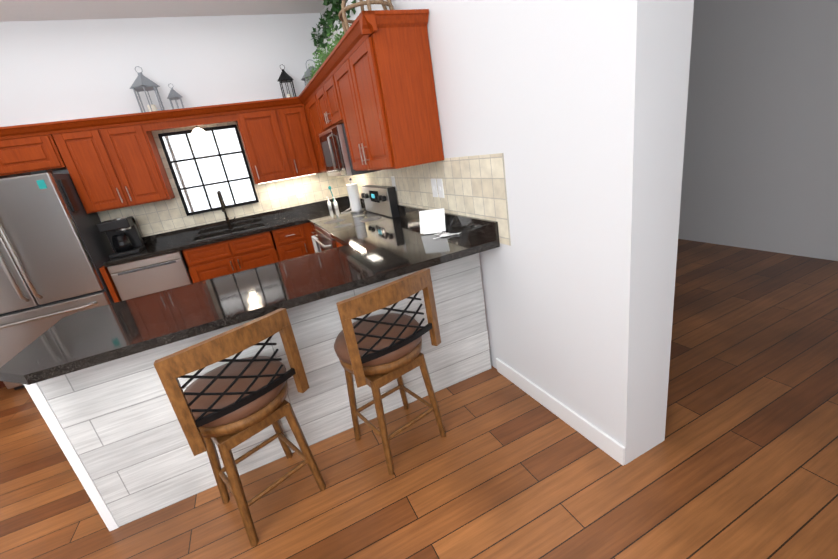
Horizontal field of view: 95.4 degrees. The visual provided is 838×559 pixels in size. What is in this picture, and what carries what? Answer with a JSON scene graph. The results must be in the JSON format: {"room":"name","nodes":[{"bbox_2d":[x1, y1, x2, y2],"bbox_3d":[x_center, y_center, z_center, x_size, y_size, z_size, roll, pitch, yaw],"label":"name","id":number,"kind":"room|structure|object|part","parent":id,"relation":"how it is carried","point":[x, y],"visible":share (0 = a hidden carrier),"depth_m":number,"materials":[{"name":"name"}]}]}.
{"room":"kitchen","nodes":[
{"label":"kitchen","id":0,"kind":"room"},
{"bbox_2d":[0,13,323,248],"bbox_3d":[-3.113,-0.940,4.017,11.400,3.040,0.200,-17,20,-21],"label":"wall","id":1,"kind":"structure","parent":0,"point":[55,70],"depth_m":3.76,"materials":[{"name":"white paint"}]},
{"bbox_2d":[0,97,315,213],"bbox_3d":[-2.597,-0.555,4.017,3.910,2.160,0.397,-17,20,-21],"label":"upper cabinets","id":2,"kind":"object","parent":1,"relation":"attached to","point":[115,161],"depth_m":3.64,"materials":[{"name":"brown wood"}]},
{"bbox_2d":[130,66,168,112],"bbox_3d":[-2.633,-1.791,3.701,0.238,0.500,0.238,8,26,41],"label":"lantern","id":3,"kind":"object","parent":2,"relation":"on","point":[142,82],"depth_m":3.65,"materials":[{"name":"white metal"}]},
{"bbox_2d":[168,83,183,108],"bbox_3d":[-2.432,-1.780,3.822,0.132,0.337,0.132,8,26,41],"label":"lantern","id":4,"kind":"object","parent":2,"relation":"on","point":[173,95],"depth_m":3.78,"materials":[{"name":"white metal"}]},
{"bbox_2d":[191,126,209,143],"bbox_3d":[-2.266,-1.518,3.914,0.176,0.217,0.176,-17,20,-21],"label":"pendant light","id":5,"kind":"object","parent":2,"relation":"hanging from","point":[199,135],"visible":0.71,"depth_m":3.87,"materials":[{"name":"white glass"}]},
{"bbox_2d":[278,64,295,97],"bbox_3d":[-1.445,-2.117,4.175,0.166,0.428,0.166,8,26,41],"label":"lantern","id":6,"kind":"object","parent":2,"relation":"on","point":[284,77],"depth_m":4.13,"materials":[{"name":"black metal"}]},
{"bbox_2d":[301,59,316,86],"bbox_3d":[-1.148,-2.172,4.186,0.270,0.434,0.270,-17,20,-21],"label":"lantern","id":7,"kind":"object","parent":2,"relation":"on","point":[307,74],"visible":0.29,"depth_m":4.10,"materials":[{"name":"silver metal"}]},
{"bbox_2d":[193,251,200,266],"bbox_3d":[-2.358,-0.291,4.069,0.004,0.198,0.437,-17,20,-21],"label":"base cabinet","id":8,"kind":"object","parent":1,"relation":"attached to","point":[194,252],"depth_m":3.82,"materials":[{"name":"brown wood"}]},
{"bbox_2d":[158,124,258,215],"bbox_3d":[-2.282,-1.202,4.198,0.760,0.853,0.035,-17,20,-21],"label":"window","id":9,"kind":"structure","parent":1,"relation":"attached to","point":[203,174],"depth_m":4.19,"materials":[{"name":"clear glass"}]},
{"bbox_2d":[98,121,345,236],"bbox_3d":[-2.159,-1.182,4.285,2.550,1.220,0.005,-17,20,-21],"label":"tile backsplash","id":10,"kind":"structure","parent":1,"relation":"attached to","point":[158,217],"depth_m":4.32,"materials":[{"name":"beige tile"}]},
{"bbox_2d":[295,188,302,197],"bbox_3d":[-1.462,-1.056,4.641,0.070,0.115,0.008,-17,20,-21],"label":"outlet","id":11,"kind":"object","parent":10,"relation":"attached to","point":[298,191],"depth_m":4.64,"materials":[{"name":"white plastic"}]},
{"bbox_2d":[197,227,261,240],"bbox_3d":[-2.124,-0.440,4.387,0.720,0.198,0.003,-17,20,-21],"label":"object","id":12,"kind":"structure","parent":1,"relation":"attached to","point":[256,227],"depth_m":4.33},
{"bbox_2d":[229,233,236,254],"bbox_3d":[-2.034,-0.389,4.196,0.020,0.198,0.437,-17,20,-21],"label":"base cabinet","id":13,"kind":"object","parent":1,"relation":"attached to","point":[230,241],"depth_m":3.94,"materials":[{"name":"brown wood"}]},
{"bbox_2d":[0,0,324,21],"bbox_3d":[-1.547,-1.382,-0.331,11.400,0.120,8.930,-17,20,-21],"label":"ceiling","id":14,"kind":"structure","parent":0,"point":[27,10],"depth_m":3.51,"materials":[{"name":"white paint"}]},
{"bbox_2d":[193,231,268,262],"bbox_3d":[-1.944,-0.338,4.006,0.720,0.198,0.004,-17,20,-21],"label":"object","id":15,"kind":"structure","parent":0,"relation":"attached to","point":[209,253],"depth_m":3.93,"materials":[{"name":"brown wood"}]},
{"bbox_2d":[0,239,837,558],"bbox_3d":[-1.055,1.566,0.696,11.400,0.120,8.930,-17,20,-21],"label":"floor","id":16,"kind":"structure","parent":0,"point":[740,461],"depth_m":1.78,"materials":[{"name":"brown wood"}]},
{"bbox_2d":[0,381,5,387],"bbox_3d":[-4.019,-0.005,3.119,0.433,2.160,0.260,-17,20,-21],"label":"base cabinet","id":17,"kind":"object","parent":16,"relation":"on","point":[2,385],"depth_m":3.48,"materials":[{"name":"brown wood"}]},
{"bbox_2d":[0,170,121,389],"bbox_3d":[-3.431,-0.032,3.529,0.995,1.762,0.809,-17,20,-21],"label":"fridge","id":18,"kind":"object","parent":16,"relation":"on","point":[56,250],"depth_m":3.26,"materials":[{"name":"grey metal"}]},
{"bbox_3d":[-2.970,0.230,3.915,0.040,0.878,0.639,-17,20,-21],"label":"fridge side panel","id":19,"kind":"part","parent":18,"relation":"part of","materials":[{"name":"orange wood"}]},
{"bbox_2d":[107,251,192,300],"bbox_3d":[-2.673,0.139,4.035,0.605,0.877,0.624,-17,20,-21],"label":"dishwasher","id":20,"kind":"object","parent":16,"relation":"on","point":[145,276],"visible":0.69,"depth_m":3.68,"materials":[{"name":"grey metal"}]},
{"bbox_2d":[187,239,280,282],"bbox_3d":[-1.993,0.035,4.334,0.860,0.666,0.619,-17,20,-21],"label":"base cabinet","id":21,"kind":"object","parent":16,"relation":"on","point":[239,263],"depth_m":3.96,"materials":[{"name":"brown wood"}]},
{"bbox_2d":[154,308,325,546],"bbox_3d":[-0.741,0.600,1.692,0.524,0.941,0.492,-17,20,-21],"label":"bar stool","id":22,"kind":"object","parent":16,"relation":"on","point":[226,408],"visible":1,"depth_m":1.51,"materials":[{"name":"brown wood"}]},
{"bbox_2d":[24,253,491,530],"bbox_3d":[-0.674,0.407,2.305,2.184,0.879,0.621,-17,20,-21],"label":"peninsula base panel","id":23,"kind":"object","parent":16,"relation":"on","point":[114,426],"visible":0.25,"depth_m":1.88,"materials":[{"name":"white wood"}]},
{"bbox_2d":[269,223,312,260],"bbox_3d":[-1.470,-0.228,4.511,0.335,0.880,0.619,-17,20,-21],"label":"base cabinet","id":24,"kind":"object","parent":16,"relation":"on","point":[292,241],"depth_m":4.16,"materials":[{"name":"brown wood"}]},
{"bbox_2d":[305,223,314,252],"bbox_3d":[-1.041,-0.358,4.679,0.762,0.880,0.619,-17,20,-21],"label":"base cabinet","id":25,"kind":"object","parent":16,"relation":"on","point":[306,224],"depth_m":4.24,"materials":[{"name":"brown wood"}]},
{"bbox_2d":[103,196,348,266],"bbox_3d":[-1.898,-0.593,4.192,2.513,0.140,0.653,-17,20,-21],"label":"countertop","id":26,"kind":"structure","parent":25,"relation":"on","point":[182,239],"depth_m":4.20,"materials":[{"name":"stone"}]},
{"bbox_2d":[96,216,145,258],"bbox_3d":[-2.929,-0.426,3.758,0.250,0.350,0.280,-17,20,-21],"label":"coffee maker","id":27,"kind":"object","parent":26,"relation":"on","point":[123,234],"visible":1,"depth_m":3.70,"materials":[{"name":"black plastic"}]},
{"bbox_2d":[217,191,235,228],"bbox_3d":[-2.130,-0.769,4.237,0.115,0.430,0.221,-17,20,-21],"label":"faucet","id":28,"kind":"object","parent":26,"relation":"on","point":[224,210],"visible":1,"depth_m":4.29,"materials":[{"name":"black metal"}]},
{"bbox_2d":[326,197,331,208],"bbox_3d":[-1.098,-0.938,4.656,0.048,0.150,0.047,-17,20,-21],"label":"soap bottle","id":29,"kind":"object","parent":26,"relation":"on","point":[329,203],"depth_m":4.64,"materials":[{"name":"white plastic"}]},
{"bbox_2d":[332,196,337,208],"bbox_3d":[-1.014,-0.932,4.618,0.048,0.140,0.047,-17,20,-21],"label":"soap bottle","id":30,"kind":"object","parent":26,"relation":"on","point":[335,204],"depth_m":4.61,"materials":[{"name":"white plastic"}]},
{"bbox_2d":[0,208,499,384],"bbox_3d":[-0.728,-0.046,2.061,2.208,0.140,0.840,-17,20,-21],"label":"countertop","id":31,"kind":"structure","parent":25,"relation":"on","point":[373,253],"depth_m":1.89,"materials":[{"name":"stone"}]},
{"bbox_2d":[419,208,460,238],"bbox_3d":[0.115,-0.362,2.425,0.181,0.142,0.322,-17,20,-21],"label":"tablet stand","id":32,"kind":"object","parent":31,"relation":"on","point":[432,221],"visible":0.98,"depth_m":2.48,"materials":[{"name":"white plastic"}]},
{"bbox_2d":[304,198,365,226],"bbox_3d":[-0.848,-0.722,4.060,0.653,0.140,0.389,-17,20,-21],"label":"countertop","id":33,"kind":"structure","parent":25,"relation":"on","point":[321,212],"depth_m":4.42,"materials":[{"name":"stone"}]},
{"bbox_2d":[346,178,363,212],"bbox_3d":[-0.689,-0.894,4.030,0.150,0.349,0.150,-17,20,-21],"label":"paper towel holder","id":34,"kind":"object","parent":33,"relation":"on","point":[354,197],"visible":1,"depth_m":4.00,"materials":[{"name":"white paper"}]},
{"bbox_2d":[324,205,415,220],"bbox_3d":[-0.324,-0.427,2.962,0.644,0.140,0.587,-17,20,-21],"label":"countertop","id":35,"kind":"structure","parent":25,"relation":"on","point":[401,208],"depth_m":3.27,"materials":[{"name":"stone"}]},
{"bbox_2d":[309,223,315,246],"bbox_3d":[-0.764,-0.257,4.255,0.618,0.880,0.435,-17,20,-21],"label":"base cabinet","id":36,"kind":"object","parent":16,"relation":"on","point":[311,228],"depth_m":4.18,"materials":[{"name":"brown wood"}]},
{"bbox_2d":[311,185,399,252],"bbox_3d":[-0.585,-0.239,3.658,0.704,1.178,0.758,-17,20,-21],"label":"range","id":37,"kind":"object","parent":16,"relation":"on","point":[381,203],"visible":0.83,"depth_m":3.48,"materials":[{"name":"silver metal"}]},
{"bbox_2d":[334,268,445,474],"bbox_3d":[-0.148,0.417,1.931,0.495,0.941,0.457,-17,20,-21],"label":"bar stool","id":38,"kind":"object","parent":16,"relation":"on","point":[375,353],"visible":1,"depth_m":1.75,"materials":[{"name":"brown wood"}]},
{"bbox_2d":[318,0,705,464],"bbox_3d":[-0.039,-1.105,3.018,0.260,3.040,4.030,-17,20,-21],"label":"wall","id":39,"kind":"structure","parent":0,"point":[633,141],"depth_m":1.59,"materials":[{"name":"white paint"}]},
{"bbox_2d":[296,9,443,172],"bbox_3d":[-0.549,-1.337,3.200,0.387,0.808,2.370,-17,20,-21],"label":"upper cabinets","id":40,"kind":"object","parent":39,"relation":"attached to","point":[370,85],"depth_m":2.28,"materials":[{"name":"brown wood"}]},
{"bbox_2d":[305,24,350,80],"bbox_3d":[-0.739,-1.891,3.351,0.298,0.318,1.671,-17,20,-21],"label":"potted plant","id":41,"kind":"object","parent":40,"relation":"on","point":[323,56],"visible":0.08,"depth_m":3.08,"materials":[{"name":"green plant"}]},
{"bbox_2d":[311,0,355,59],"bbox_3d":[-0.408,-2.272,2.720,0.245,0.504,3.687,-17,20,-21],"label":"garland","id":42,"kind":"object","parent":40,"relation":"on","point":[336,8],"visible":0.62,"depth_m":3.65,"materials":[{"name":"green plant"}]},
{"bbox_2d":[319,124,380,175],"bbox_3d":[-0.607,-1.147,3.403,0.445,0.396,0.758,-17,20,-21],"label":"microwave","id":43,"kind":"object","parent":40,"relation":"attached to","point":[335,151],"visible":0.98,"depth_m":3.14,"materials":[{"name":"grey metal"}]},
{"bbox_2d":[338,0,393,33],"bbox_3d":[-0.349,-1.775,2.401,0.358,0.443,0.359,-17,20,-21],"label":"cage","id":44,"kind":"object","parent":40,"relation":"on","point":[343,17],"visible":0.29,"depth_m":2.32,"materials":[{"name":"brown wood"}]},
{"bbox_2d":[342,153,510,245],"bbox_3d":[-0.302,-1.143,3.282,0.006,1.220,3.329,-17,20,-21],"label":"tile backsplash","id":45,"kind":"structure","parent":39,"relation":"attached to","point":[474,186],"depth_m":2.33,"materials":[{"name":"beige tile"}]},
{"bbox_2d":[391,176,396,190],"bbox_3d":[-0.220,-0.828,3.292,0.008,0.120,0.072,-17,20,-21],"label":"outlet","id":46,"kind":"object","parent":45,"relation":"attached to","point":[392,177],"depth_m":3.28,"materials":[{"name":"white plastic"}]},
{"bbox_2d":[431,179,435,196],"bbox_3d":[0.104,-0.627,2.616,0.012,0.125,0.072,-17,20,-21],"label":"outlet","id":47,"kind":"object","parent":45,"relation":"attached to","point":[434,185],"depth_m":2.62,"materials":[{"name":"white plastic"}]},
{"bbox_2d":[434,179,444,197],"bbox_3d":[0.141,-0.606,2.537,0.012,0.125,0.072,-17,20,-21],"label":"outlet","id":48,"kind":"object","parent":45,"relation":"attached to","point":[439,183],"depth_m":2.54,"materials":[{"name":"white plastic"}]},
{"bbox_2d":[496,358,624,465],"bbox_3d":[0.708,0.669,2.090,0.014,0.100,0.940,-17,20,-21],"label":"baseboard","id":49,"kind":"structure","parent":39,"relation":"attached to","point":[604,442],"depth_m":1.94,"materials":[{"name":"white wood"}]},
{"bbox_2d":[686,0,837,260],"bbox_3d":[3.760,-1.405,2.057,0.200,3.040,8.730,-17,20,-21],"label":"wall","id":50,"kind":"structure","parent":0,"point":[764,174],"depth_m":3.42,"materials":[{"name":"white paint"}]}
]}

